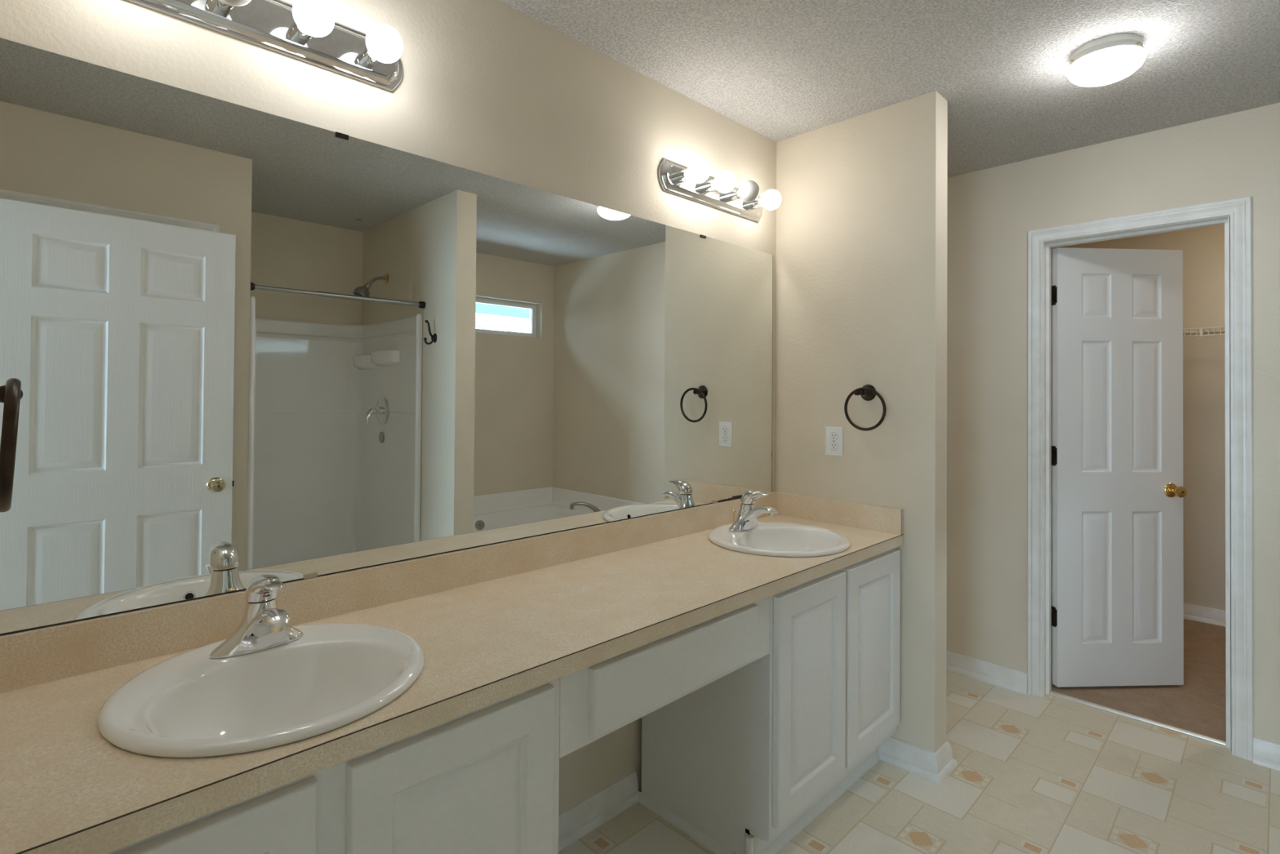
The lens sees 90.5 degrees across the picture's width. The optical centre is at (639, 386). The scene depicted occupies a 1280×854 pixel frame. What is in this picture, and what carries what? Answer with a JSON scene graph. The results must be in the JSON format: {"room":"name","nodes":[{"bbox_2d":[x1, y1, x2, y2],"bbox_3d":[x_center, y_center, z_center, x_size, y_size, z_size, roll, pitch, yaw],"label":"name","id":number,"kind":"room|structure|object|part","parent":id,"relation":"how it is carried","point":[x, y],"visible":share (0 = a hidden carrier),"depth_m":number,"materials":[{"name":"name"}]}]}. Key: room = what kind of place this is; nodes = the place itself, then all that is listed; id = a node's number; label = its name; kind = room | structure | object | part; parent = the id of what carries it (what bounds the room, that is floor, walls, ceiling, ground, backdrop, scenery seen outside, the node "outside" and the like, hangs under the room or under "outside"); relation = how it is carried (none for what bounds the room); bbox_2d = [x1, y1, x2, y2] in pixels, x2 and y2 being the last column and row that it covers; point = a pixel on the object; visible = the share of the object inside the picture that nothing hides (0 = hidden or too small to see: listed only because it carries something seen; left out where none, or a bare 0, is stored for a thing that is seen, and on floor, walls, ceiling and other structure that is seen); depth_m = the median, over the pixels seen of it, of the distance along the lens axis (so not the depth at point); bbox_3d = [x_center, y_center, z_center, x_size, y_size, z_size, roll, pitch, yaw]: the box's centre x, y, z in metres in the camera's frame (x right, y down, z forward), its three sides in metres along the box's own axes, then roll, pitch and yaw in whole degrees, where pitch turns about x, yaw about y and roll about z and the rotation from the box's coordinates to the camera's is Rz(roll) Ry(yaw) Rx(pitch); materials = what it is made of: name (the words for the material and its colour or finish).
{"room":"bathroom","nodes":[
{"label":"bathroom","id":0,"kind":"room"},
{"bbox_2d":[0,0,776,813],"bbox_3d":[0.041,0.154,2.263,3.375,2.440,0.100,1,-1,-45],"label":"wall","id":1,"kind":"structure","parent":0,"point":[488,87],"depth_m":1.76,"materials":[{"name":"beige paint"}]},
{"bbox_2d":[124,0,403,91],"bbox_3d":[-0.759,-0.782,1.299,0.624,0.114,0.150,1,-1,-45],"label":"vanity light","id":2,"kind":"object","parent":1,"relation":"attached to","point":[307,31],"visible":1,"depth_m":1.36,"materials":[{"name":"silver metal"}]},
{"bbox_2d":[208,0,233,13],"bbox_3d":[-0.835,-0.777,1.269,0.041,0.041,0.041,1,-1,-45],"label":"socket","id":3,"kind":"object","parent":2,"relation":"attached to","point":[215,6],"depth_m":1.27,"materials":[{"name":"silver metal"}]},
{"bbox_3d":[-0.794,-0.777,1.228,0.079,0.079,0.098,1,-1,-45],"label":"bulb","id":4,"kind":"part","parent":2,"relation":"part of","materials":[{"name":"white glass"}]},
{"bbox_2d":[289,21,311,42],"bbox_3d":[-0.729,-0.775,1.374,0.041,0.041,0.041,1,-1,-45],"label":"socket","id":5,"kind":"object","parent":2,"relation":"attached to","point":[296,35],"depth_m":1.37,"materials":[{"name":"silver metal"}]},
{"bbox_3d":[-0.688,-0.776,1.333,0.079,0.079,0.098,1,-1,-45],"label":"bulb","id":6,"kind":"part","parent":2,"relation":"part of","materials":[{"name":"white glass"}]},
{"bbox_2d":[360,46,380,67],"bbox_3d":[-0.623,-0.773,1.479,0.041,0.041,0.041,1,-1,-45],"label":"socket","id":7,"kind":"object","parent":2,"relation":"attached to","point":[366,60],"depth_m":1.48,"materials":[{"name":"silver metal"}]},
{"bbox_3d":[-0.582,-0.774,1.438,0.079,0.079,0.098,1,-1,-45],"label":"bulb","id":8,"kind":"part","parent":2,"relation":"part of","materials":[{"name":"white glass"}]},
{"bbox_2d":[0,37,773,635],"bbox_3d":[-0.271,-0.071,1.879,2.346,1.011,0.010,1,-1,-45],"label":"mirror","id":9,"kind":"object","parent":1,"relation":"attached to","point":[242,344],"visible":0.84,"depth_m":1.41,"materials":[{"name":"silver mirror"}]},
{"bbox_2d":[0,492,776,693],"bbox_3d":[-0.273,0.481,1.867,2.378,0.092,0.018,1,-1,-45],"label":"backsplash","id":10,"kind":"structure","parent":1,"relation":"attached to","point":[28,658],"depth_m":1.42,"materials":[{"name":"beige laminate"}]},
{"bbox_2d":[558,769,638,851],"bbox_3d":[-0.259,1.325,1.871,0.710,0.087,0.030,1,-1,-45],"label":"baseboard","id":11,"kind":"structure","parent":1,"relation":"attached to","point":[589,813],"depth_m":1.99,"materials":[{"name":"white wood"}]},
{"bbox_2d":[657,158,781,222],"bbox_3d":[0.337,-0.744,2.384,0.624,0.114,0.150,1,-1,-45],"label":"vanity light","id":12,"kind":"object","parent":1,"relation":"attached to","point":[694,182],"visible":1,"depth_m":2.34,"materials":[{"name":"silver metal"}]},
{"bbox_2d":[675,168,690,183],"bbox_3d":[0.156,-0.747,2.250,0.041,0.041,0.041,1,-1,-45],"label":"socket","id":13,"kind":"object","parent":12,"relation":"attached to","point":[682,177],"depth_m":2.24,"materials":[{"name":"silver metal"}]},
{"bbox_3d":[0.197,-0.747,2.208,0.079,0.079,0.098,1,-1,-45],"label":"bulb","id":14,"kind":"part","parent":12,"relation":"part of","materials":[{"name":"white glass"}]},
{"bbox_2d":[702,179,716,192],"bbox_3d":[0.262,-0.745,2.354,0.041,0.041,0.041,1,-1,-45],"label":"socket","id":15,"kind":"object","parent":12,"relation":"attached to","point":[708,186],"depth_m":2.34,"materials":[{"name":"silver metal"}]},
{"bbox_3d":[0.302,-0.745,2.313,0.079,0.079,0.098,1,-1,-45],"label":"bulb","id":16,"kind":"part","parent":12,"relation":"part of","materials":[{"name":"white glass"}]},
{"bbox_2d":[727,188,741,201],"bbox_3d":[0.367,-0.743,2.459,0.041,0.041,0.041,1,-1,-45],"label":"socket","id":17,"kind":"object","parent":12,"relation":"attached to","point":[732,196],"depth_m":2.45,"materials":[{"name":"silver metal"}]},
{"bbox_3d":[0.408,-0.743,2.418,0.079,0.079,0.098,1,-1,-45],"label":"bulb","id":18,"kind":"part","parent":12,"relation":"part of","materials":[{"name":"white glass"}]},
{"bbox_2d":[750,197,763,209],"bbox_3d":[0.473,-0.741,2.564,0.041,0.041,0.041,1,-1,-45],"label":"socket","id":19,"kind":"object","parent":12,"relation":"attached to","point":[756,204],"depth_m":2.55,"materials":[{"name":"silver metal"}]},
{"bbox_3d":[0.514,-0.742,2.523,0.079,0.079,0.098,1,-1,-45],"label":"bulb","id":20,"kind":"part","parent":12,"relation":"part of","materials":[{"name":"white glass"}]},
{"bbox_2d":[774,90,947,752],"bbox_3d":[0.856,0.163,2.531,0.112,2.440,0.665,1,-1,-45],"label":"wall","id":21,"kind":"structure","parent":0,"point":[861,292],"depth_m":2.40,"materials":[{"name":"beige paint"}]},
{"bbox_2d":[825,426,843,456],"bbox_3d":[0.773,0.217,2.527,0.008,0.115,0.075,1,-1,-45],"label":"outlet","id":22,"kind":"object","parent":21,"relation":"attached to","point":[833,435],"visible":1,"depth_m":2.52,"materials":[{"name":"white plastic"}]},
{"bbox_2d":[830,441,837,450],"bbox_3d":[0.772,0.236,2.526,0.001,0.035,0.035,1,-1,-45],"label":"receptacle","id":23,"kind":"object","parent":22,"relation":"attached to","point":[833,445],"depth_m":2.52,"materials":[{"name":"white plastic"}]},
{"bbox_2d":[830,431,837,440],"bbox_3d":[0.772,0.197,2.526,0.001,0.035,0.035,1,-1,-45],"label":"receptacle","id":24,"kind":"object","parent":22,"relation":"attached to","point":[833,435],"depth_m":2.52,"materials":[{"name":"white plastic"}]},
{"bbox_2d":[844,384,886,431],"bbox_3d":[0.861,0.078,2.402,0.064,0.175,0.164,1,-1,-45],"label":"towel ring","id":25,"kind":"object","parent":21,"relation":"attached to","point":[868,392],"visible":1,"depth_m":2.40,"materials":[{"name":"brown metal"}]},
{"bbox_3d":[0.833,0.021,2.403,0.023,0.023,0.042,1,-1,-45],"label":"post","id":26,"kind":"part","parent":25,"relation":"part of","materials":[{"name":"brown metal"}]},
{"bbox_2d":[876,650,1027,785],"bbox_3d":[1.161,1.345,2.794,1.006,0.087,0.715,1,-1,-45],"label":"baseboard","id":27,"kind":"structure","parent":21,"relation":"attached to","point":[935,767],"depth_m":2.34,"materials":[{"name":"white wood"}]},
{"bbox_2d":[497,0,1279,177],"bbox_3d":[-0.009,-1.141,0.811,9.500,0.120,4.500,1,-1,-45],"label":"ceiling","id":28,"kind":"structure","parent":0,"point":[780,70],"depth_m":2.05,"materials":[{"name":"white paint"}]},
{"bbox_2d":[1066,33,1146,86],"bbox_3d":[1.460,-1.011,1.990,0.201,0.096,0.201,1,-1,-45],"label":"ceiling light","id":29,"kind":"object","parent":28,"relation":"attached to","point":[1110,59],"visible":1,"depth_m":1.93,"materials":[{"name":"white glass"}]},
{"bbox_2d":[558,592,1279,853],"bbox_3d":[1.540,1.416,1.984,5.385,0.092,3.800,1,-1,-45],"label":"floor","id":30,"kind":"structure","parent":0,"point":[1049,774],"depth_m":2.18,"materials":[{"name":"tile"}]},
{"bbox_2d":[106,677,559,853],"bbox_3d":[-0.627,0.956,1.121,0.836,0.803,0.519,1,-1,-45],"label":"vanity cabinet","id":31,"kind":"object","parent":30,"relation":"on","point":[485,780],"visible":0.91,"depth_m":1.04,"materials":[{"name":"white wood"}]},
{"bbox_3d":[-0.603,0.887,0.794,0.362,0.638,0.019,1,-1,-45],"label":"cabinet door","id":32,"kind":"part","parent":31,"relation":"part of","materials":[{"name":"white wood"}]},
{"bbox_3d":[-0.306,0.893,1.088,0.382,0.638,0.019,1,-1,-45],"label":"cabinet door","id":33,"kind":"part","parent":31,"relation":"part of","materials":[{"name":"white wood"}]},
{"bbox_2d":[637,546,900,853],"bbox_3d":[0.474,0.976,2.219,0.844,0.803,0.531,1,-1,-45],"label":"vanity cabinet","id":34,"kind":"object","parent":30,"relation":"on","point":[743,762],"visible":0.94,"depth_m":1.92,"materials":[{"name":"white wood"}]},
{"bbox_2d":[0,491,903,853],"bbox_3d":[-0.078,0.499,1.683,2.397,0.130,0.553,1,-1,-45],"label":"countertop","id":35,"kind":"structure","parent":34,"relation":"on","point":[494,623],"depth_m":1.25,"materials":[{"name":"beige laminate"}]},
{"bbox_2d":[209,573,303,657],"bbox_3d":[-0.724,0.428,1.189,0.147,0.144,0.179,1,-1,-19],"label":"faucet","id":36,"kind":"object","parent":35,"relation":"on","point":[263,625],"visible":1,"depth_m":1.19,"materials":[{"name":"silver metal"}]},
{"bbox_3d":[-0.702,0.380,1.193,0.055,0.048,0.115,1,-1,-45],"label":"lever","id":37,"kind":"part","parent":36,"relation":"part of","materials":[{"name":"silver metal"}]},
{"bbox_3d":[-0.689,0.445,1.179,0.062,0.080,0.144,1,-1,-45],"label":"spout","id":38,"kind":"part","parent":36,"relation":"part of","materials":[{"name":"silver metal"}]},
{"bbox_2d":[97,622,425,757],"bbox_3d":[-0.637,0.575,1.118,0.487,0.150,0.487,1,-1,-45],"label":"sink","id":39,"kind":"object","parent":35,"relation":"in","point":[189,704],"visible":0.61,"depth_m":1.15,"materials":[{"name":"white ceramic"}]},
{"bbox_2d":[559,596,769,758],"bbox_3d":[-0.043,0.650,1.651,0.729,0.171,0.449,1,-1,-45],"label":"drawer unit","id":40,"kind":"object","parent":35,"relation":"attached to","point":[596,700],"visible":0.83,"depth_m":1.41,"materials":[{"name":"white wood"}]},
{"bbox_3d":[0.106,0.649,1.496,0.578,0.141,0.018,1,-1,-45],"label":"drawer","id":41,"kind":"part","parent":40,"relation":"part of","materials":[{"name":"white wood"}]},
{"bbox_2d":[728,489,777,531],"bbox_3d":[0.395,0.447,2.297,0.147,0.144,0.179,1,-1,-19],"label":"faucet","id":42,"kind":"object","parent":35,"relation":"on","point":[745,519],"visible":1,"depth_m":2.29,"materials":[{"name":"silver metal"}]},
{"bbox_3d":[0.350,0.488,2.368,0.015,0.063,0.015,1,-1,-45],"label":"lift rod","id":43,"kind":"part","parent":42,"relation":"part of","materials":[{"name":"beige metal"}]},
{"bbox_3d":[0.418,0.400,2.301,0.055,0.048,0.115,1,-1,-45],"label":"lever","id":44,"kind":"part","parent":42,"relation":"part of","materials":[{"name":"silver metal"}]},
{"bbox_3d":[0.430,0.465,2.287,0.062,0.080,0.144,1,-1,-45],"label":"spout","id":45,"kind":"part","parent":42,"relation":"part of","materials":[{"name":"silver metal"}]},
{"bbox_2d":[707,521,850,556],"bbox_3d":[0.483,0.594,2.226,0.487,0.150,0.487,1,-1,-45],"label":"sink","id":46,"kind":"object","parent":35,"relation":"in","point":[777,539],"visible":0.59,"depth_m":2.31,"materials":[{"name":"white ceramic"}]},
{"bbox_3d":[0.142,1.360,1.960,0.016,0.024,0.431,1,-1,-45],"label":"shoe moulding","id":47,"kind":"part","parent":34,"relation":"part of","materials":[{"name":"white wood"}]},
{"bbox_3d":[0.311,1.322,1.801,0.029,0.100,0.029,1,-1,-45],"label":"corner post","id":48,"kind":"part","parent":34,"relation":"part of","materials":[{"name":"white wood"}]},
{"bbox_3d":[0.515,0.907,1.900,0.388,0.638,0.019,1,-1,-45],"label":"cabinet door","id":49,"kind":"part","parent":34,"relation":"part of","materials":[{"name":"white wood"}]},
{"bbox_3d":[0.603,1.365,2.078,0.790,0.024,0.016,1,-1,-45],"label":"toe moulding","id":50,"kind":"part","parent":34,"relation":"part of","materials":[{"name":"white wood"}]},
{"bbox_3d":[0.808,0.912,2.190,0.392,0.638,0.019,1,-1,-45],"label":"cabinet door","id":51,"kind":"part","parent":34,"relation":"part of","materials":[{"name":"white wood"}]},
{"bbox_2d":[1049,690,1226,746],"bbox_3d":[2.070,1.389,2.672,0.022,0.022,0.586,1,-1,-45],"label":"threshold","id":52,"kind":"object","parent":30,"relation":"on","point":[1190,733],"visible":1,"depth_m":2.64,"materials":[{"name":"metal"}]},
{"bbox_2d":[946,102,1279,743],"bbox_3d":[2.160,0.173,2.602,0.115,2.440,3.800,1,-1,-45],"label":"wall","id":53,"kind":"structure","parent":0,"point":[991,212],"depth_m":2.91,"materials":[{"name":"beige paint"}]},
{"bbox_2d":[1051,247,1186,686],"bbox_3d":[2.206,0.367,2.936,0.612,2.008,0.161,0,-1,-3],"label":"door","id":54,"kind":"structure","parent":53,"relation":"in","point":[1118,491],"depth_m":2.92,"materials":[{"name":"white paint"}]},
{"bbox_3d":[2.453,0.477,2.894,0.051,0.051,0.051,0,-1,-3],"label":"knob","id":55,"kind":"part","parent":54,"relation":"part of","materials":[{"name":"gold metal"}]},
{"bbox_2d":[1027,195,1253,760],"bbox_3d":[2.072,0.339,2.676,0.132,2.108,0.738,1,-1,-45],"label":"door frame","id":56,"kind":"structure","parent":53,"relation":"attached to","point":[1239,210],"depth_m":2.47,"materials":[{"name":"white wood"}]},
{"bbox_2d":[1253,736,1279,770],"bbox_3d":[2.387,1.347,2.249,0.030,0.087,0.306,1,-1,-45],"label":"baseboard","id":57,"kind":"structure","parent":53,"relation":"attached to","point":[1266,753],"depth_m":2.33,"materials":[{"name":"white wood"}]},
{"bbox_2d":[1051,224,1225,610],"bbox_3d":[3.423,0.195,3.851,0.113,2.440,3.800,1,-1,-45],"label":"wall","id":58,"kind":"structure","parent":0,"point":[1203,248],"depth_m":3.82,"materials":[{"name":"beige paint"}]},
{"bbox_2d":[1051,326,1225,342],"bbox_3d":[3.276,-0.308,3.707,0.307,0.048,3.560,1,-1,-45],"label":"wire shelf","id":59,"kind":"object","parent":58,"relation":"attached to","point":[1201,331],"visible":0.12,"depth_m":3.62,"materials":[{"name":"white metal"}]},
{"bbox_2d":[1051,578,1226,626],"bbox_3d":[3.364,1.359,3.788,0.030,0.087,3.600,1,-1,-45],"label":"baseboard","id":60,"kind":"structure","parent":58,"relation":"attached to","point":[1193,612],"depth_m":3.78,"materials":[{"name":"white wood"}]},
{"bbox_3d":[-0.463,0.130,0.288,0.120,2.440,4.400,1,-1,-45],"label":"wall","id":61,"kind":"structure","parent":0,"visible":0},
{"bbox_2d":[0,377,22,512],"bbox_3d":[-0.795,0.065,0.763,0.075,0.175,0.164,1,-1,-45],"label":"towel ring","id":62,"kind":"object","parent":61,"relation":"attached to","point":[11,393],"visible":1,"depth_m":0.73,"materials":[{"name":"brown metal"}]},
{"bbox_3d":[-0.792,0.009,0.795,0.027,0.023,0.042,1,-1,-45],"label":"post","id":63,"kind":"part","parent":62,"relation":"part of","materials":[{"name":"brown metal"}]}
]}

